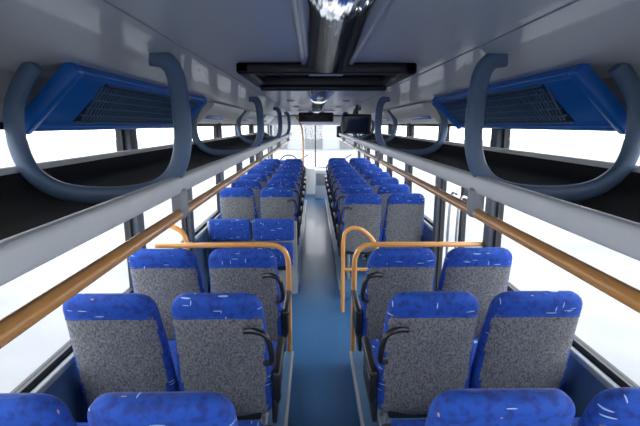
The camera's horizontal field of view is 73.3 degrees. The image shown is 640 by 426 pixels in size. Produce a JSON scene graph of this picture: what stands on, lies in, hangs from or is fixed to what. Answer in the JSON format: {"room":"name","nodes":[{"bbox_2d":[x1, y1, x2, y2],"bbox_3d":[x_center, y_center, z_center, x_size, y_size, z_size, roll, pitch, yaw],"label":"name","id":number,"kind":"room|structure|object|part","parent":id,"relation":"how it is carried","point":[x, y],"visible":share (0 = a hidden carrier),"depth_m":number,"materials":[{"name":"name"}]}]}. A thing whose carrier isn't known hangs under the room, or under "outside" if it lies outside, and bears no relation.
{"room":"bus interior","nodes":[
{"label":"bus interior","id":0,"kind":"room"},
{"bbox_2d":[0,70,262,422],"bbox_3d":[-1.292,-0.328,5.578,0.090,2.260,12.900,0,12,-1],"label":"wall","id":1,"kind":"structure","parent":0,"point":[63,382],"depth_m":2.16,"materials":[{"name":"blue plastic"}]},
{"bbox_2d":[0,122,133,392],"bbox_3d":[-1.252,0.123,2.124,0.040,1.115,1.438,0,12,-1],"label":"window","id":2,"kind":"structure","parent":1,"relation":"in","point":[51,363],"depth_m":2.04,"materials":[{"name":"metal"}]},
{"bbox_2d":[0,131,291,285],"bbox_3d":[-0.906,-0.733,4.741,0.655,0.160,11.390,0,12,-1],"label":"luggage rack","id":3,"kind":"object","parent":1,"relation":"attached to","point":[37,227],"visible":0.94,"depth_m":1.53,"materials":[{"name":"grey metal"}]},
{"bbox_2d":[0,138,291,348],"bbox_3d":[-0.596,-0.635,4.786,0.040,0.040,11.350,0,12,-1],"label":"grab rail","id":4,"kind":"object","parent":3,"relation":"attached to","point":[17,322],"visible":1,"depth_m":0.97,"materials":[{"name":"orange paint"}]},
{"bbox_2d":[194,124,219,235],"bbox_3d":[-1.295,-0.425,4.793,0.040,1.115,1.388,0,12,-1],"label":"window","id":5,"kind":"structure","parent":1,"relation":"in","point":[202,225],"depth_m":5.25,"materials":[{"name":"glass"}]},
{"bbox_2d":[222,124,239,179],"bbox_3d":[-1.319,-0.727,6.262,0.040,1.115,1.388,0,12,-1],"label":"window","id":6,"kind":"structure","parent":1,"relation":"in","point":[237,165],"depth_m":6.82,"materials":[{"name":"metal"}]},
{"bbox_2d":[241,124,251,163],"bbox_3d":[-1.342,-1.028,7.731,0.040,1.115,1.388,0,12,-1],"label":"window","id":7,"kind":"structure","parent":1,"relation":"in","point":[249,125],"depth_m":8.28,"materials":[{"name":"metal"}]},
{"bbox_2d":[264,124,269,158],"bbox_3d":[-1.393,-1.676,10.890,0.040,1.115,1.838,0,12,-1],"label":"window","id":8,"kind":"structure","parent":1,"relation":"in","point":[267,125],"depth_m":11.68,"materials":[{"name":"rubber"}]},
{"bbox_2d":[155,218,291,351],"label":"handrail","id":9,"kind":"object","parent":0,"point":[183,221],"depth_m":3.22,"materials":[{"name":"metal"}]},
{"bbox_3d":[-1.153,0.280,3.510,0.178,0.417,0.039,0,12,-1],"label":"guard rail","id":10,"kind":"part","parent":9,"relation":"part of","materials":[{"name":"orange metal"}]},
{"bbox_3d":[-0.724,0.714,3.320,1.011,1.006,0.039,0,12,-1],"label":"guard rail","id":11,"kind":"part","parent":9,"relation":"part of","materials":[{"name":"orange metal"}]},
{"bbox_2d":[209,194,362,425],"bbox_3d":[-0.027,0.892,5.849,2.500,0.360,12.900,0,12,-1],"label":"floor","id":12,"kind":"structure","parent":0,"point":[322,393],"depth_m":3.80,"materials":[{"name":"blue plastic"}]},
{"bbox_2d":[209,219,250,253],"bbox_3d":[-0.971,0.500,4.676,0.440,0.880,0.120,0,12,-1],"label":"seat","id":13,"kind":"object","parent":12,"relation":"on","point":[219,229],"visible":0.41,"depth_m":4.60,"materials":[{"name":"blue fabric"}]},
{"bbox_2d":[207,221,297,293],"bbox_3d":[-0.739,0.503,4.762,0.975,0.840,0.030,0,12,-1],"label":"partition panel","id":14,"kind":"object","parent":12,"relation":"on","point":[281,273],"visible":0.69,"depth_m":4.74,"materials":[{"name":"grey plastic"}]},
{"bbox_2d":[237,351,293,425],"bbox_3d":[-0.674,1.551,1.446,0.997,0.120,4.010,0,12,-1],"label":"platform","id":15,"kind":"object","parent":12,"relation":"on","point":[283,411],"visible":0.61,"depth_m":2.85,"materials":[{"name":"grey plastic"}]},
{"bbox_2d":[0,393,88,425],"bbox_3d":[-0.926,0.942,1.553,0.456,1.030,0.668,0,12,-1],"label":"seat","id":16,"kind":"object","parent":15,"relation":"on","point":[16,409],"visible":0.98,"depth_m":1.16,"materials":[{"name":"blue fabric"}]},
{"bbox_2d":[62,293,179,409],"bbox_3d":[-0.937,0.797,2.258,0.456,1.030,0.668,0,12,-1],"label":"seat","id":17,"kind":"object","parent":15,"relation":"on","point":[120,343],"visible":0.7,"depth_m":1.95,"materials":[{"name":"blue fabric"}]},
{"bbox_2d":[129,249,204,340],"bbox_3d":[-0.948,0.658,2.934,0.456,1.030,0.668,0,12,-1],"label":"seat","id":18,"kind":"object","parent":15,"relation":"on","point":[162,275],"visible":0.39,"depth_m":2.58,"materials":[{"name":"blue fabric"}]},
{"bbox_2d":[87,391,272,425],"bbox_3d":[-0.428,0.946,1.531,0.500,1.030,0.728,0,12,-1],"label":"seat","id":19,"kind":"object","parent":15,"relation":"on","point":[179,408],"visible":1,"depth_m":1.15,"materials":[{"name":"blue fabric"}]},
{"bbox_2d":[171,292,285,425],"bbox_3d":[-0.440,0.802,2.236,0.500,1.030,0.728,0,12,-1],"label":"seat","id":20,"kind":"object","parent":15,"relation":"on","point":[224,346],"visible":0.86,"depth_m":1.97,"materials":[{"name":"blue fabric"}]},
{"bbox_2d":[208,248,291,351],"bbox_3d":[-0.451,0.663,2.912,0.500,1.030,0.728,0,12,-1],"label":"seat","id":21,"kind":"object","parent":15,"relation":"on","point":[254,271],"visible":0.61,"depth_m":2.60,"materials":[{"name":"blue fabric"}]},
{"bbox_2d":[253,219,293,269],"bbox_3d":[-0.500,0.498,4.684,0.440,0.880,0.120,0,12,-1],"label":"seat","id":22,"kind":"object","parent":12,"relation":"on","point":[263,229],"visible":0.48,"depth_m":4.61,"materials":[{"name":"blue fabric"}]},
{"bbox_2d":[294,114,303,169],"bbox_3d":[-0.497,-1.273,10.247,0.240,2.112,0.038,0,12,-1],"label":"pole","id":23,"kind":"object","parent":12,"relation":"on","point":[296,117],"visible":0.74,"depth_m":10.14,"materials":[{"name":"metal"}]},
{"bbox_2d":[297,200,306,291],"bbox_3d":[-0.772,0.296,7.563,0.997,0.120,5.480,0,12,-1],"label":"platform","id":24,"kind":"object","parent":12,"relation":"on","point":[300,246],"visible":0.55,"depth_m":6.36,"materials":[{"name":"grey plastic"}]},
{"bbox_2d":[220,187,257,220],"bbox_3d":[-0.988,0.146,5.432,0.456,1.030,0.668,0,12,-1],"label":"seat","id":25,"kind":"object","parent":24,"relation":"on","point":[235,202],"visible":0.41,"depth_m":5.09,"materials":[{"name":"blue fabric"}]},
{"bbox_2d":[231,180,261,218],"bbox_3d":[-1.000,0.001,6.137,0.456,1.030,0.668,0,12,-1],"label":"seat","id":26,"kind":"object","parent":24,"relation":"on","point":[255,185],"visible":0.24,"depth_m":5.75,"materials":[{"name":"blue fabric"}]},
{"bbox_2d":[240,174,266,188],"bbox_3d":[-1.011,-0.144,6.842,0.456,1.030,0.668,0,12,-1],"label":"seat","id":27,"kind":"object","parent":24,"relation":"on","point":[261,178],"visible":0.18,"depth_m":6.44,"materials":[{"name":"blue fabric"}]},
{"bbox_2d":[247,169,271,181],"bbox_3d":[-1.022,-0.288,7.548,0.456,1.030,0.668,0,12,-1],"label":"seat","id":28,"kind":"object","parent":24,"relation":"on","point":[266,172],"visible":0.24,"depth_m":7.14,"materials":[{"name":"blue fabric"}]},
{"bbox_2d":[253,165,275,175],"bbox_3d":[-1.034,-0.433,8.253,0.456,1.030,0.668,0,12,-1],"label":"seat","id":29,"kind":"object","parent":24,"relation":"on","point":[271,168],"visible":0.16,"depth_m":7.84,"materials":[{"name":"blue fabric"}]},
{"bbox_2d":[258,162,278,171],"bbox_3d":[-1.045,-0.578,8.958,0.456,1.030,0.668,0,12,-1],"label":"seat","id":30,"kind":"object","parent":24,"relation":"on","point":[274,164],"visible":0.12,"depth_m":8.55,"materials":[{"name":"blue fabric"}]},
{"bbox_2d":[262,159,280,167],"bbox_3d":[-1.056,-0.723,9.663,0.456,1.030,0.668,0,12,-1],"label":"seat","id":31,"kind":"object","parent":24,"relation":"on","point":[277,161],"visible":0.12,"depth_m":9.25,"materials":[{"name":"blue fabric"}]},
{"bbox_2d":[260,187,300,245],"bbox_3d":[-0.491,0.150,5.410,0.500,1.030,0.728,0,12,-1],"label":"seat","id":32,"kind":"object","parent":24,"relation":"on","point":[275,202],"visible":0.57,"depth_m":5.10,"materials":[{"name":"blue fabric"}]},
{"bbox_2d":[266,180,302,227],"bbox_3d":[-0.502,0.005,6.115,0.500,1.030,0.728,0,12,-1],"label":"seat","id":33,"kind":"object","parent":24,"relation":"on","point":[291,184],"visible":0.27,"depth_m":5.75,"materials":[{"name":"blue fabric"}]},
{"bbox_2d":[271,174,303,212],"bbox_3d":[-0.513,-0.139,6.820,0.500,1.030,0.728,0,12,-1],"label":"seat","id":34,"kind":"object","parent":24,"relation":"on","point":[293,177],"visible":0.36,"depth_m":6.45,"materials":[{"name":"blue fabric"}]},
{"bbox_2d":[276,169,303,204],"bbox_3d":[-0.525,-0.284,7.526,0.500,1.030,0.728,0,12,-1],"label":"seat","id":35,"kind":"object","parent":24,"relation":"on","point":[279,171],"visible":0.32,"depth_m":7.15,"materials":[{"name":"blue fabric"}]},
{"bbox_2d":[279,165,304,197],"bbox_3d":[-0.536,-0.429,8.231,0.500,1.030,0.728,0,12,-1],"label":"seat","id":36,"kind":"object","parent":24,"relation":"on","point":[297,167],"visible":0.28,"depth_m":7.85,"materials":[{"name":"blue fabric"}]},
{"bbox_2d":[282,162,305,188],"bbox_3d":[-0.547,-0.574,8.936,0.500,1.030,0.728,0,12,-1],"label":"seat","id":37,"kind":"object","parent":24,"relation":"on","point":[283,163],"visible":0.25,"depth_m":8.55,"materials":[{"name":"blue fabric"}]},
{"bbox_2d":[284,159,305,186],"bbox_3d":[-0.558,-0.718,9.641,0.500,1.030,0.728,0,12,-1],"label":"seat","id":38,"kind":"object","parent":24,"relation":"on","point":[286,160],"visible":0.18,"depth_m":9.26,"materials":[{"name":"blue fabric"}]},
{"bbox_2d":[304,165,327,194],"bbox_3d":[-0.399,-0.939,11.787,1.870,0.840,0.480,0,12,-1],"label":"dashboard","id":39,"kind":"object","parent":12,"relation":"on","point":[309,171],"visible":0.09,"depth_m":11.71,"materials":[{"name":"grey plastic"}]},
{"bbox_2d":[315,169,327,198],"bbox_3d":[0.056,-0.762,11.172,0.380,0.740,0.410,0,12,-1],"label":"console","id":40,"kind":"object","parent":12,"relation":"on","point":[320,188],"visible":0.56,"depth_m":10.99,"materials":[{"name":"white plastic"}]},
{"bbox_2d":[325,198,381,298],"bbox_3d":[0.661,0.291,7.585,0.997,0.120,5.880,0,12,-1],"label":"platform","id":41,"kind":"object","parent":12,"relation":"on","point":[361,263],"visible":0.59,"depth_m":5.50,"materials":[{"name":"blue plastic"}]},
{"bbox_2d":[325,158,345,185],"bbox_3d":[0.361,-0.771,9.900,0.500,1.030,0.728,0,12,-1],"label":"seat","id":42,"kind":"object","parent":41,"relation":"on","point":[330,159],"visible":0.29,"depth_m":9.53,"materials":[{"name":"blue fabric"}]},
{"bbox_2d":[326,160,348,189],"bbox_3d":[0.372,-0.627,9.195,0.500,1.030,0.728,0,12,-1],"label":"seat","id":43,"kind":"object","parent":41,"relation":"on","point":[334,161],"visible":0.22,"depth_m":8.83,"materials":[{"name":"blue fabric"}]},
{"bbox_2d":[327,164,351,200],"bbox_3d":[0.384,-0.482,8.490,0.500,1.030,0.728,0,12,-1],"label":"seat","id":44,"kind":"object","parent":41,"relation":"on","point":[333,166],"visible":0.28,"depth_m":8.12,"materials":[{"name":"blue fabric"}]},
{"bbox_2d":[328,167,355,206],"bbox_3d":[0.395,-0.337,7.785,0.500,1.030,0.728,0,12,-1],"label":"seat","id":45,"kind":"object","parent":41,"relation":"on","point":[337,169],"visible":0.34,"depth_m":7.41,"materials":[{"name":"blue fabric"}]},
{"bbox_2d":[329,172,359,215],"bbox_3d":[0.406,-0.192,7.079,0.500,1.030,0.728,0,12,-1],"label":"seat","id":46,"kind":"object","parent":41,"relation":"on","point":[338,175],"visible":0.32,"depth_m":6.71,"materials":[{"name":"blue fabric"}]},
{"bbox_2d":[331,177,365,225],"bbox_3d":[0.418,-0.048,6.374,0.500,1.030,0.728,0,12,-1],"label":"seat","id":47,"kind":"object","parent":41,"relation":"on","point":[342,181],"visible":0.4,"depth_m":6.01,"materials":[{"name":"blue fabric"}]},
{"bbox_2d":[333,184,372,259],"bbox_3d":[0.429,0.097,5.669,0.500,1.030,0.728,0,12,-1],"label":"seat","id":48,"kind":"object","parent":41,"relation":"on","point":[346,189],"visible":0.41,"depth_m":5.31,"materials":[{"name":"blue fabric"}]},
{"bbox_2d":[349,158,366,165],"bbox_3d":[0.850,-0.779,9.937,0.456,1.030,0.668,0,12,-1],"label":"seat","id":49,"kind":"object","parent":41,"relation":"on","point":[351,160],"visible":0.14,"depth_m":9.53,"materials":[{"name":"blue fabric"}]},
{"bbox_2d":[336,193,381,278],"bbox_3d":[0.440,0.242,4.964,0.500,1.030,0.728,0,12,-1],"label":"seat","id":50,"kind":"object","parent":41,"relation":"on","point":[364,210],"visible":0.81,"depth_m":4.71,"materials":[{"name":"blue fabric"}]},
{"bbox_2d":[352,160,371,168],"bbox_3d":[0.861,-0.634,9.232,0.456,1.030,0.668,0,12,-1],"label":"seat","id":51,"kind":"object","parent":41,"relation":"on","point":[356,162],"visible":0.22,"depth_m":8.83,"materials":[{"name":"blue fabric"}]},
{"bbox_2d":[355,164,375,172],"bbox_3d":[0.872,-0.490,8.527,0.456,1.030,0.668,0,12,-1],"label":"seat","id":52,"kind":"object","parent":41,"relation":"on","point":[358,167],"visible":0.19,"depth_m":8.12,"materials":[{"name":"blue fabric"}]},
{"bbox_2d":[359,167,382,177],"bbox_3d":[0.884,-0.345,7.822,0.456,1.030,0.668,0,12,-1],"label":"seat","id":53,"kind":"object","parent":41,"relation":"on","point":[364,170],"visible":0.14,"depth_m":7.42,"materials":[{"name":"blue fabric"}]},
{"bbox_2d":[364,172,389,184],"bbox_3d":[0.895,-0.200,7.117,0.456,1.030,0.668,0,12,-1],"label":"seat","id":54,"kind":"object","parent":41,"relation":"on","point":[368,176],"visible":0.2,"depth_m":6.71,"materials":[{"name":"blue fabric"}]},
{"bbox_2d":[370,177,398,193],"bbox_3d":[0.906,-0.055,6.411,0.456,1.030,0.668,0,12,-1],"label":"seat","id":55,"kind":"object","parent":41,"relation":"on","point":[375,182],"visible":0.22,"depth_m":6.01,"materials":[{"name":"blue fabric"}]},
{"bbox_2d":[377,184,409,228],"bbox_3d":[0.918,0.089,5.706,0.456,1.030,0.668,0,12,-1],"label":"seat","id":56,"kind":"object","parent":41,"relation":"on","point":[385,190],"visible":0.34,"depth_m":5.31,"materials":[{"name":"blue fabric"}]},
{"bbox_2d":[381,193,424,247],"bbox_3d":[0.929,0.234,5.001,0.456,1.030,0.668,0,12,-1],"label":"seat","id":57,"kind":"object","parent":41,"relation":"on","point":[404,214],"visible":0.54,"depth_m":4.70,"materials":[{"name":"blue fabric"}]},
{"bbox_2d":[341,226,378,311],"bbox_3d":[0.404,0.565,4.309,0.390,0.900,0.039,0,12,-1],"label":"guard rail","id":58,"kind":"object","parent":12,"relation":"on","point":[343,269],"visible":0.7,"depth_m":4.27,"materials":[{"name":"orange metal"}]},
{"bbox_2d":[349,350,420,425],"bbox_3d":[0.759,1.547,1.468,0.997,0.120,4.010,0,12,-1],"label":"platform","id":59,"kind":"object","parent":12,"relation":"on","point":[356,357],"visible":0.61,"depth_m":2.88,"materials":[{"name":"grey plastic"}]},
{"bbox_2d":[351,247,435,351],"bbox_3d":[0.473,0.660,2.927,0.500,1.030,0.728,0,12,-1],"label":"seat","id":60,"kind":"object","parent":59,"relation":"on","point":[390,271],"visible":0.6,"depth_m":2.62,"materials":[{"name":"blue fabric"}]},
{"bbox_2d":[361,291,478,425],"bbox_3d":[0.484,0.799,2.251,0.500,1.030,0.728,0,12,-1],"label":"seat","id":61,"kind":"object","parent":59,"relation":"on","point":[424,351],"visible":0.93,"depth_m":2.00,"materials":[{"name":"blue fabric"}]},
{"bbox_2d":[437,247,511,337],"bbox_3d":[0.962,0.652,2.964,0.456,1.030,0.668,0,12,-1],"label":"seat","id":62,"kind":"object","parent":59,"relation":"on","point":[483,272],"visible":0.41,"depth_m":2.61,"materials":[{"name":"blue fabric"}]},
{"bbox_2d":[382,388,574,425],"bbox_3d":[0.495,0.944,1.546,0.500,1.030,0.728,0,12,-1],"label":"seat","id":63,"kind":"object","parent":59,"relation":"on","point":[470,406],"visible":1,"depth_m":1.17,"materials":[{"name":"blue fabric"}]},
{"bbox_2d":[469,290,582,389],"bbox_3d":[0.972,0.791,2.288,0.456,1.030,0.668,0,12,-1],"label":"seat","id":64,"kind":"object","parent":59,"relation":"on","point":[525,340],"visible":0.56,"depth_m":1.98,"materials":[{"name":"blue fabric"}]},
{"bbox_2d":[571,387,639,425],"bbox_3d":[0.984,0.936,1.583,0.456,1.030,0.668,0,12,-1],"label":"seat","id":65,"kind":"object","parent":59,"relation":"on","point":[620,406],"visible":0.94,"depth_m":1.20,"materials":[{"name":"blue fabric"}]},
{"bbox_2d":[350,242,483,350],"bbox_3d":[0.746,0.709,3.343,1.011,1.006,0.039,0,12,-1],"label":"guard rail","id":66,"kind":"object","parent":12,"relation":"on","point":[360,248],"visible":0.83,"depth_m":3.23,"materials":[{"name":"orange metal"}]},
{"bbox_2d":[269,115,360,167],"bbox_3d":[-0.127,-1.440,11.842,2.500,2.600,0.380,0,12,-1],"label":"wall","id":67,"kind":"structure","parent":0,"point":[337,118],"depth_m":11.45,"materials":[{"name":"grey plastic"}]},
{"bbox_2d":[301,125,350,166],"bbox_3d":[-0.129,-1.854,11.915,2.360,1.140,0.070,0,12,-1],"label":"window","id":68,"kind":"structure","parent":67,"relation":"in","point":[315,125],"depth_m":11.91,"materials":[{"name":"black metal"}]},
{"bbox_2d":[0,0,639,115],"bbox_3d":[-0.027,-1.386,5.381,2.500,0.148,12.900,0,12,-1],"label":"ceiling","id":69,"kind":"structure","parent":0,"point":[446,40],"depth_m":1.31,"materials":[{"name":"plastic"}]},
{"bbox_2d":[3,52,191,218],"bbox_3d":[-0.831,-0.289,1.622,0.693,0.635,0.064,0,12,-1],"label":"bracket","id":70,"kind":"object","parent":69,"relation":"attached to","point":[19,89],"visible":0.82,"depth_m":1.61,"materials":[{"name":"blue plastic"}]},
{"bbox_2d":[25,62,206,134],"bbox_3d":[-1.073,-0.647,2.652,0.281,0.279,2.050,0,12,-1],"label":"vent panel","id":71,"kind":"object","parent":69,"relation":"attached to","point":[76,97],"visible":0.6,"depth_m":2.00,"materials":[{"name":"blue plastic"}]},
{"bbox_2d":[197,103,243,122],"bbox_3d":[-1.166,-1.187,5.200,0.205,0.195,1.900,0,12,-1],"label":"duct","id":72,"kind":"object","parent":69,"relation":"attached to","point":[211,112],"visible":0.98,"depth_m":4.76,"materials":[{"name":"white plastic"}]},
{"bbox_2d":[191,96,263,162],"bbox_3d":[-0.870,-0.784,4.032,0.693,0.635,0.064,0,12,-1],"label":"loop","id":73,"kind":"object","parent":69,"relation":"attached to","point":[258,105],"visible":0.69,"depth_m":4.03,"materials":[{"name":"blue plastic"}]},
{"bbox_2d":[241,111,256,123],"bbox_3d":[-1.206,-1.690,7.648,0.205,0.195,1.900,0,12,-1],"label":"duct","id":74,"kind":"object","parent":69,"relation":"attached to","point":[250,117],"visible":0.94,"depth_m":7.11,"materials":[{"name":"white plastic"}]},
{"bbox_2d":[236,107,281,147],"bbox_3d":[-0.908,-1.279,6.441,0.693,0.635,0.064,0,12,-1],"label":"loop","id":75,"kind":"object","parent":69,"relation":"attached to","point":[277,109],"visible":0.72,"depth_m":6.43,"materials":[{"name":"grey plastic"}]},
{"bbox_2d":[264,114,273,123],"bbox_3d":[-1.243,-2.172,9.999,0.205,0.195,1.900,0,12,-1],"label":"duct","id":76,"kind":"object","parent":69,"relation":"attached to","point":[267,118],"visible":0.51,"depth_m":9.91,"materials":[{"name":"white plastic"}]},
{"bbox_2d":[263,112,290,140],"bbox_3d":[-0.947,-1.773,8.851,0.693,0.635,0.064,0,12,-1],"label":"loop","id":77,"kind":"object","parent":69,"relation":"attached to","point":[285,113],"visible":0.47,"depth_m":8.85,"materials":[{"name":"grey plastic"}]},
{"bbox_2d":[299,111,333,121],"bbox_3d":[-0.075,-1.883,8.390,0.680,0.205,0.086,0,12,-1],"label":"destination display","id":78,"kind":"object","parent":69,"relation":"attached to","point":[308,116],"visible":0.97,"depth_m":8.35,"materials":[{"name":"black plastic"}]},
{"bbox_2d":[310,107,323,113],"bbox_3d":[-0.074,-1.950,8.328,0.214,0.056,4.100,0,12,-1],"label":"channel","id":79,"kind":"object","parent":69,"relation":"attached to","point":[312,110],"depth_m":6.94,"materials":[{"name":"silver metal"}]},
{"bbox_2d":[307,91,334,109],"bbox_3d":[-0.010,-1.131,4.337,0.214,0.056,3.450,0,12,-1],"label":"channel","id":80,"kind":"object","parent":69,"relation":"attached to","point":[317,100],"depth_m":3.64,"materials":[{"name":"silver metal"}]},
{"bbox_2d":[236,62,416,90],"bbox_3d":[0.024,-0.679,2.184,0.780,0.072,0.690,0,12,-1],"label":"roof hatch","id":81,"kind":"object","parent":69,"relation":"attached to","point":[269,76],"visible":0.98,"depth_m":2.18,"materials":[{"name":"black plastic"}]},
{"bbox_2d":[336,125,342,136],"bbox_3d":[0.635,-2.244,11.393,0.396,0.475,0.060,0,12,-1],"label":"mirror","id":82,"kind":"object","parent":69,"relation":"hanging from","point":[339,130],"visible":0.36,"depth_m":11.38,"materials":[{"name":"black plastic"}]},
{"bbox_2d":[289,0,395,72],"bbox_3d":[0.052,-0.338,0.473,0.214,0.056,2.660,0,12,-1],"label":"ceiling light","id":83,"kind":"object","parent":69,"relation":"attached to","point":[331,35],"depth_m":1.00,"materials":[{"name":"silver metal"}]},
{"bbox_2d":[343,105,371,133],"bbox_3d":[0.500,-1.256,5.783,0.378,0.385,0.188,0,12,-1],"label":"monitor","id":84,"kind":"object","parent":69,"relation":"attached to","point":[356,123],"depth_m":5.75,"materials":[{"name":"black plastic"}]},
{"bbox_2d":[341,112,374,140],"bbox_3d":[0.783,-1.779,8.877,0.693,0.635,0.064,0,12,-1],"label":"loop","id":85,"kind":"object","parent":69,"relation":"attached to","point":[372,121],"visible":0.51,"depth_m":8.87,"materials":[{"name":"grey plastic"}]},
{"bbox_2d":[353,107,397,147],"bbox_3d":[0.821,-1.284,6.468,0.693,0.635,0.064,0,12,-1],"label":"loop","id":86,"kind":"object","parent":69,"relation":"attached to","point":[395,123],"visible":0.49,"depth_m":6.46,"materials":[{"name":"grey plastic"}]},
{"bbox_2d":[369,111,392,123],"bbox_3d":[1.079,-1.697,7.684,0.205,0.195,1.900,0,12,-1],"label":"duct","id":87,"kind":"object","parent":69,"relation":"attached to","point":[386,118],"visible":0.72,"depth_m":7.01,"materials":[{"name":"white plastic"}]},
{"bbox_2d":[375,97,447,162],"bbox_3d":[0.860,-0.789,4.058,0.693,0.635,0.064,0,12,-1],"label":"loop","id":88,"kind":"object","parent":69,"relation":"attached to","point":[379,107],"visible":0.77,"depth_m":4.05,"materials":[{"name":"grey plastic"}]},
{"bbox_2d":[390,103,440,122],"bbox_3d":[1.118,-1.194,5.235,0.205,0.195,1.900,0,12,-1],"label":"duct","id":89,"kind":"object","parent":69,"relation":"attached to","point":[421,112],"visible":0.98,"depth_m":4.80,"materials":[{"name":"white plastic"}]},
{"bbox_2d":[432,63,626,134],"bbox_3d":[1.107,-0.654,2.686,0.281,0.279,2.050,0,12,-1],"label":"vent panel","id":90,"kind":"object","parent":69,"relation":"attached to","point":[573,98],"visible":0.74,"depth_m":2.04,"materials":[{"name":"blue plastic"}]},
{"bbox_2d":[464,53,639,217],"bbox_3d":[0.899,-0.295,1.649,0.693,0.635,0.064,0,12,-1],"label":"bracket","id":91,"kind":"object","parent":69,"relation":"attached to","point":[624,75],"visible":0.83,"depth_m":1.64,"materials":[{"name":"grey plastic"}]},
{"bbox_2d":[366,73,639,416],"bbox_3d":[1.238,-0.336,5.617,0.090,2.260,12.900,0,12,-1],"label":"wall","id":92,"kind":"structure","parent":0,"point":[583,380],"depth_m":2.19,"materials":[{"name":"blue metal"}]},
{"bbox_2d":[360,134,365,157],"bbox_3d":[1.123,-1.203,11.232,0.122,2.180,1.438,0,12,-1],"label":"door","id":93,"kind":"structure","parent":92,"relation":"in","point":[362,148],"depth_m":11.14,"materials":[{"name":"metal"}]},
{"bbox_2d":[390,124,406,176],"bbox_3d":[1.235,-0.815,6.693,0.040,1.115,1.388,0,12,-1],"label":"window","id":94,"kind":"structure","parent":92,"relation":"in","point":[391,158],"depth_m":7.34,"materials":[{"name":"metal"}]},
{"bbox_2d":[409,124,437,225],"bbox_3d":[1.258,-0.510,5.209,0.040,1.115,1.418,0,12,-1],"label":"window","id":95,"kind":"structure","parent":92,"relation":"in","point":[426,218],"depth_m":5.54,"materials":[{"name":"rubber"}]},
{"bbox_2d":[436,124,467,290],"bbox_3d":[1.240,0.300,3.910,0.122,2.180,1.228,0,12,-1],"label":"door","id":96,"kind":"structure","parent":92,"relation":"in","point":[460,228],"depth_m":4.00,"materials":[{"name":"metal"}]},
{"bbox_2d":[339,132,639,260],"bbox_3d":[0.875,-0.739,4.768,0.655,0.160,11.390,0,12,-1],"label":"luggage rack","id":97,"kind":"object","parent":92,"relation":"attached to","point":[611,219],"visible":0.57,"depth_m":1.69,"materials":[{"name":"grey metal"}]},
{"bbox_2d":[339,138,639,312],"bbox_3d":[0.564,-0.639,4.804,0.040,0.040,11.350,0,12,-1],"label":"grab rail","id":98,"kind":"object","parent":97,"relation":"attached to","point":[615,288],"visible":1,"depth_m":1.15,"materials":[{"name":"orange paint"}]},
{"bbox_2d":[493,129,639,386],"bbox_3d":[1.305,0.082,2.325,0.040,1.115,1.568,0,12,-1],"label":"window","id":99,"kind":"structure","parent":92,"relation":"in","point":[610,370],"depth_m":2.09,"materials":[{"name":"metal"}]},
{"label":"outside","id":100,"kind":"structure","parent":0,"visible":0},
{"bbox_2d":[0,140,639,392],"bbox_3d":[-0.097,0.752,10.363,120.000,0.100,140.000,0,12,-1],"label":"windows","id":101,"kind":"structure","parent":100,"point":[610,327],"depth_m":8.96,"materials":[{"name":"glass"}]},
{"bbox_2d":[254,125,374,148],"bbox_3d":[-0.803,-10.735,53.886,14.000,4.900,10.100,0,12,-1],"label":"warehouse building","id":102,"kind":"structure","parent":101,"relation":"on","point":[326,138],"depth_m":49.22,"materials":[{"name":"white"}]}
]}

